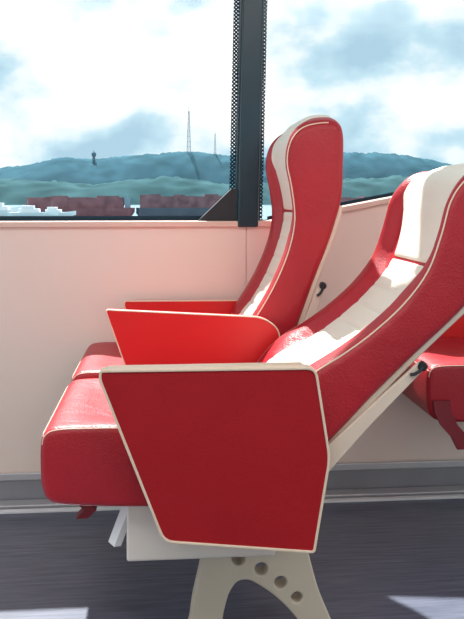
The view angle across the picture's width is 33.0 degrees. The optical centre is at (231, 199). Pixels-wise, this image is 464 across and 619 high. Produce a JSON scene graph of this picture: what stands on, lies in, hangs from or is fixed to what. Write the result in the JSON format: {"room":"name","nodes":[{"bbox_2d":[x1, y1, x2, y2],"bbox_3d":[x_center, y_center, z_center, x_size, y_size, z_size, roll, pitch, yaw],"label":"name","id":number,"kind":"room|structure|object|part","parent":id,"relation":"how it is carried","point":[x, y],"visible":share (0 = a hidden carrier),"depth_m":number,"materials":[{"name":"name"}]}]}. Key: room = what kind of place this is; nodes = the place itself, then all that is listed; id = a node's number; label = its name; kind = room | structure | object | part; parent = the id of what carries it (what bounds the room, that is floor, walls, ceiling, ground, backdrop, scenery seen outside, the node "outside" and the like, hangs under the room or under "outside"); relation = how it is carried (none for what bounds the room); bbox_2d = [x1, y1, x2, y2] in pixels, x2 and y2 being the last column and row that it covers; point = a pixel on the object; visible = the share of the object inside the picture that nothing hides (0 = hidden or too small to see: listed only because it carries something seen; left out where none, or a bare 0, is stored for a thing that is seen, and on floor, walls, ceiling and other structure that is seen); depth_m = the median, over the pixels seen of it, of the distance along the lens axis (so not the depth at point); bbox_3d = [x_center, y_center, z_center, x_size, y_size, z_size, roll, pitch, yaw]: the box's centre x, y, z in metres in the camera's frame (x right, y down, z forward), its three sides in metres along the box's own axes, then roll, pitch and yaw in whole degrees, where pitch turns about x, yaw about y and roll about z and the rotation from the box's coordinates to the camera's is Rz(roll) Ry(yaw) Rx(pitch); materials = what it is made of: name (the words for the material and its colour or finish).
{"room":"ship interior","nodes":[
{"label":"ship interior","id":0,"kind":"room"},
{"bbox_2d":[0,204,463,472],"bbox_3d":[0.070,-0.205,2.636,6.600,2.350,0.100,0,0,-5],"label":"wall","id":1,"kind":"structure","parent":0,"point":[58,286],"depth_m":2.54,"materials":[{"name":"paint"}]},
{"bbox_2d":[0,216,201,219],"bbox_3d":[-1.604,0.060,2.502,3.240,0.014,0.002,0,0,-5],"label":"trim","id":2,"kind":"structure","parent":1,"relation":"attached to","point":[1,217],"depth_m":2.60,"materials":[{"name":"rubber"}]},
{"bbox_2d":[0,196,391,227],"bbox_3d":[0.073,0.012,2.606,6.600,0.154,0.070,0,0,-5],"label":"trim","id":3,"kind":"structure","parent":1,"relation":"attached to","point":[381,201],"depth_m":2.54,"materials":[{"name":"paint"}]},
{"bbox_2d":[0,195,391,220],"bbox_3d":[0.070,0.003,2.646,6.600,0.140,0.010,0,0,-5],"label":"trim","id":4,"kind":"structure","parent":1,"relation":"attached to","point":[390,195],"depth_m":2.60,"materials":[{"name":"black plastic"}]},
{"bbox_2d":[71,115,342,381],"bbox_3d":[-0.079,0.248,2.285,0.722,0.973,0.564,0,0,-5],"label":"passenger seat","id":5,"kind":"object","parent":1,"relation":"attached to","point":[304,164],"visible":0.71,"depth_m":2.08,"materials":[{"name":"red leather"}]},
{"bbox_2d":[71,342,123,381],"bbox_3d":[-0.186,0.527,2.262,0.505,0.164,0.434,0,0,-5],"label":"seat cushion","id":6,"kind":"object","parent":5,"relation":"on","point":[99,355],"depth_m":2.20,"materials":[{"name":"red leather"}]},
{"bbox_3d":[-0.122,0.501,2.511,0.444,0.362,0.027,0,0,-5],"label":"armrest","id":7,"kind":"part","parent":5,"relation":"part of","materials":[{"name":"red laminate"}]},
{"bbox_3d":[-0.099,0.389,2.016,0.445,0.221,0.027,0,0,-5],"label":"armrest","id":8,"kind":"part","parent":5,"relation":"part of","materials":[{"name":"red plastic"}]},
{"bbox_3d":[0.140,0.139,2.291,0.284,0.742,0.440,0,0,-5],"label":"backrest","id":9,"kind":"part","parent":5,"relation":"part of","materials":[{"name":"red leather"}]},
{"bbox_3d":[0.182,0.409,2.081,0.132,0.380,0.010,0,0,-5],"label":"hinge arm","id":10,"kind":"part","parent":5,"relation":"part of","materials":[{"name":"beige plastic"}]},
{"bbox_3d":[0.237,0.237,2.080,0.029,0.039,0.018,0,0,-5],"label":"recline lever","id":11,"kind":"part","parent":5,"relation":"part of","materials":[{"name":"black plastic"}]},
{"bbox_2d":[198,189,237,220],"bbox_3d":[-0.039,0.015,2.607,0.147,0.106,0.050,0,0,-5],"label":"trim","id":12,"kind":"structure","parent":1,"relation":"attached to","point":[224,209],"depth_m":2.58,"materials":[{"name":"black plastic"}]},
{"bbox_2d":[0,467,463,500],"bbox_3d":[0.075,0.926,2.580,6.600,0.088,0.012,0,0,-5],"label":"baseboard","id":13,"kind":"structure","parent":1,"relation":"attached to","point":[441,476],"depth_m":2.61,"materials":[{"name":"grey rubber"}]},
{"bbox_2d":[0,485,463,513],"bbox_3d":[0.079,0.964,2.542,6.600,0.012,0.050,0,0,-5],"label":"trim","id":14,"kind":"structure","parent":1,"relation":"attached to","point":[431,490],"depth_m":2.56,"materials":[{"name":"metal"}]},
{"bbox_2d":[0,460,463,480],"bbox_3d":[0.076,0.886,2.572,6.600,0.023,0.008,0,0,-5],"label":"trim","id":15,"kind":"structure","parent":1,"relation":"attached to","point":[437,463],"depth_m":2.60,"materials":[{"name":"metal"}]},
{"bbox_2d":[229,0,238,189],"bbox_3d":[0.015,-0.551,2.639,0.054,1.237,0.005,0,0,-5],"label":"trim","id":16,"kind":"structure","parent":1,"relation":"attached to","point":[235,2],"depth_m":2.64,"materials":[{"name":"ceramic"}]},
{"bbox_2d":[235,0,264,219],"bbox_3d":[0.064,-0.551,2.615,0.110,1.237,0.060,0,0,-5],"label":"trim","id":17,"kind":"structure","parent":1,"relation":"attached to","point":[240,1],"depth_m":2.59,"materials":[{"name":"black ceramic frit"}]},
{"bbox_2d":[237,0,263,226],"bbox_3d":[0.063,-0.540,2.615,0.098,1.259,0.100,0,0,-5],"label":"window pillar","id":18,"kind":"structure","parent":1,"relation":"attached to","point":[252,10],"depth_m":2.56,"materials":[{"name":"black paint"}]},
{"bbox_2d":[260,0,267,219],"bbox_3d":[0.106,-0.551,2.647,0.052,1.237,0.005,0,0,-5],"label":"trim","id":19,"kind":"structure","parent":1,"relation":"attached to","point":[265,16],"depth_m":2.65,"materials":[{"name":"ceramic"}]},
{"bbox_2d":[267,192,393,218],"bbox_3d":[1.738,-0.006,2.795,3.250,0.142,0.002,0,0,-5],"label":"trim","id":20,"kind":"structure","parent":1,"relation":"attached to","point":[391,193],"depth_m":2.68,"materials":[{"name":"rubber"}]},
{"bbox_2d":[0,498,463,618],"bbox_3d":[0.243,1.020,0.669,6.600,0.100,4.090,0,0,-5],"label":"floor","id":21,"kind":"structure","parent":0,"point":[404,559],"depth_m":2.05,"materials":[{"name":"plastic"}]},
{"bbox_2d":[40,163,463,618],"bbox_3d":[0.107,0.442,1.795,1.009,1.056,0.558,0,0,-5],"label":"passenger seat","id":22,"kind":"object","parent":21,"relation":"on","point":[225,466],"visible":1,"depth_m":1.54,"materials":[{"name":"red leather"}]},
{"bbox_2d":[40,378,147,505],"bbox_3d":[-0.143,0.527,1.762,0.505,0.164,0.434,0,0,-5],"label":"seat cushion","id":23,"kind":"object","parent":22,"relation":"on","point":[85,460],"depth_m":1.54,"materials":[{"name":"red leather"}]},
{"bbox_3d":[-0.082,0.670,1.828,0.305,0.130,0.460,0,0,-5],"label":"seat frame","id":24,"kind":"part","parent":22,"relation":"part of","materials":[{"name":"white metal"}]},
{"bbox_3d":[-0.032,0.505,1.520,0.444,0.362,0.027,0,0,-5],"label":"armrest","id":25,"kind":"part","parent":22,"relation":"part of","materials":[{"name":"red plastic"}]},
{"bbox_3d":[0.334,0.221,1.804,0.284,0.742,0.440,27,-2,-4],"label":"backrest","id":26,"kind":"part","parent":22,"relation":"part of","materials":[{"name":"red leather"}]},
{"bbox_3d":[0.253,0.473,1.583,0.132,0.380,0.010,27,-2,-4],"label":"hinge arm","id":27,"kind":"part","parent":22,"relation":"part of","materials":[{"name":"beige plastic"}]},
{"bbox_3d":[0.379,0.344,1.588,0.029,0.039,0.018,27,-2,-4],"label":"recline lever","id":28,"kind":"part","parent":22,"relation":"part of","materials":[{"name":"black plastic"}]},
{"bbox_2d":[392,314,463,449],"bbox_3d":[0.865,0.226,2.386,0.735,0.928,0.536,0,0,-5],"label":"passenger seat","id":29,"kind":"object","parent":21,"relation":"on","point":[438,390],"visible":0.52,"depth_m":2.12,"materials":[{"name":"red leather"}]},
{"bbox_2d":[392,337,463,421],"bbox_3d":[0.760,0.527,2.345,0.505,0.164,0.434,0,0,-5],"label":"seat cushion","id":30,"kind":"object","parent":29,"relation":"on","point":[438,390],"depth_m":2.12,"materials":[{"name":"red leather"}]},
{"bbox_3d":[0.824,0.501,2.594,0.444,0.362,0.027,0,0,-5],"label":"armrest","id":31,"kind":"part","parent":29,"relation":"part of","materials":[{"name":"red laminate"}]},
{"label":"outside","id":32,"kind":"structure","parent":0,"visible":0},
{"bbox_2d":[4,205,271,219],"bbox_3d":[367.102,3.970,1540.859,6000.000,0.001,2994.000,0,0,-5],"label":"sea","id":33,"kind":"structure","parent":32,"point":[267,209],"depth_m":326.77,"materials":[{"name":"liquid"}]},
{"bbox_2d":[0,203,18,215],"bbox_3d":[-45.983,1.590,156.588,10.880,4.760,3.910,0,0,-5],"label":"motorboat","id":34,"kind":"object","parent":33,"relation":"on","point":[3,209],"visible":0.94,"depth_m":155.41,"materials":[{"name":"metal"}]},
{"bbox_2d":[7,200,57,215],"bbox_3d":[-37.864,1.940,149.268,9.280,4.060,3.335,0,0,-5],"label":"motorboat","id":35,"kind":"object","parent":33,"relation":"on","point":[27,210],"visible":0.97,"depth_m":148.19,"materials":[{"name":"metal"}]},
{"bbox_2d":[45,207,75,215],"bbox_3d":[-36.633,2.220,163.429,8.000,3.500,2.875,0,0,-5],"label":"motorboat","id":36,"kind":"object","parent":33,"relation":"on","point":[60,213],"visible":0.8,"depth_m":162.64,"materials":[{"name":"metal"}]},
{"bbox_2d":[26,192,134,215],"bbox_3d":[-34.989,1.070,179.634,25.000,5.800,6.000,0,0,-5],"label":"barge","id":37,"kind":"object","parent":33,"relation":"on","point":[101,205],"visible":0.86,"depth_m":177.19,"materials":[{"name":"metal"}]},
{"bbox_2d":[136,194,222,215],"bbox_3d":[-9.773,0.870,182.844,25.000,6.200,6.000,0,0,-5],"label":"barge","id":38,"kind":"object","parent":33,"relation":"on","point":[151,204],"visible":0.6,"depth_m":179.93,"materials":[{"name":"metal"}]},
{"bbox_2d":[0,175,407,204],"bbox_3d":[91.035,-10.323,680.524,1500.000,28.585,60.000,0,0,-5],"label":"hills","id":39,"kind":"structure","parent":33,"relation":"on","point":[14,191],"depth_m":659.94,"materials":[{"name":"teal plant"}]},
{"bbox_2d":[0,151,451,184],"bbox_3d":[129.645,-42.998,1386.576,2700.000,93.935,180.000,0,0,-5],"label":"wooded hill","id":40,"kind":"structure","parent":33,"relation":"on","point":[214,168],"depth_m":1354.11,"materials":[{"name":"teal plant"}]},
{"bbox_2d":[92,152,95,161],"bbox_3d":[-242.683,-76.530,1374.078,8.000,23.000,8.000,0,0,-5],"label":"water tower","id":41,"kind":"structure","parent":40,"relation":"on","point":[93,153],"depth_m":1371.74,"materials":[{"name":"concrete"}]},
{"bbox_2d":[187,111,190,152],"bbox_3d":[-77.190,-122.867,1398.595,7.770,92.006,7.770,0,0,-5],"label":"radio mast","id":42,"kind":"object","parent":40,"relation":"on","point":[188,111],"visible":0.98,"depth_m":1396.41,"materials":[{"name":"metal"}]},
{"bbox_2d":[341,197,364,201],"bbox_3d":[29.701,1.070,188.305,24.000,5.800,6.000,0,0,-5],"label":"barge","id":43,"kind":"object","parent":33,"relation":"on","point":[343,199],"visible":0.09,"depth_m":185.71,"materials":[{"name":"metal"}]}
]}

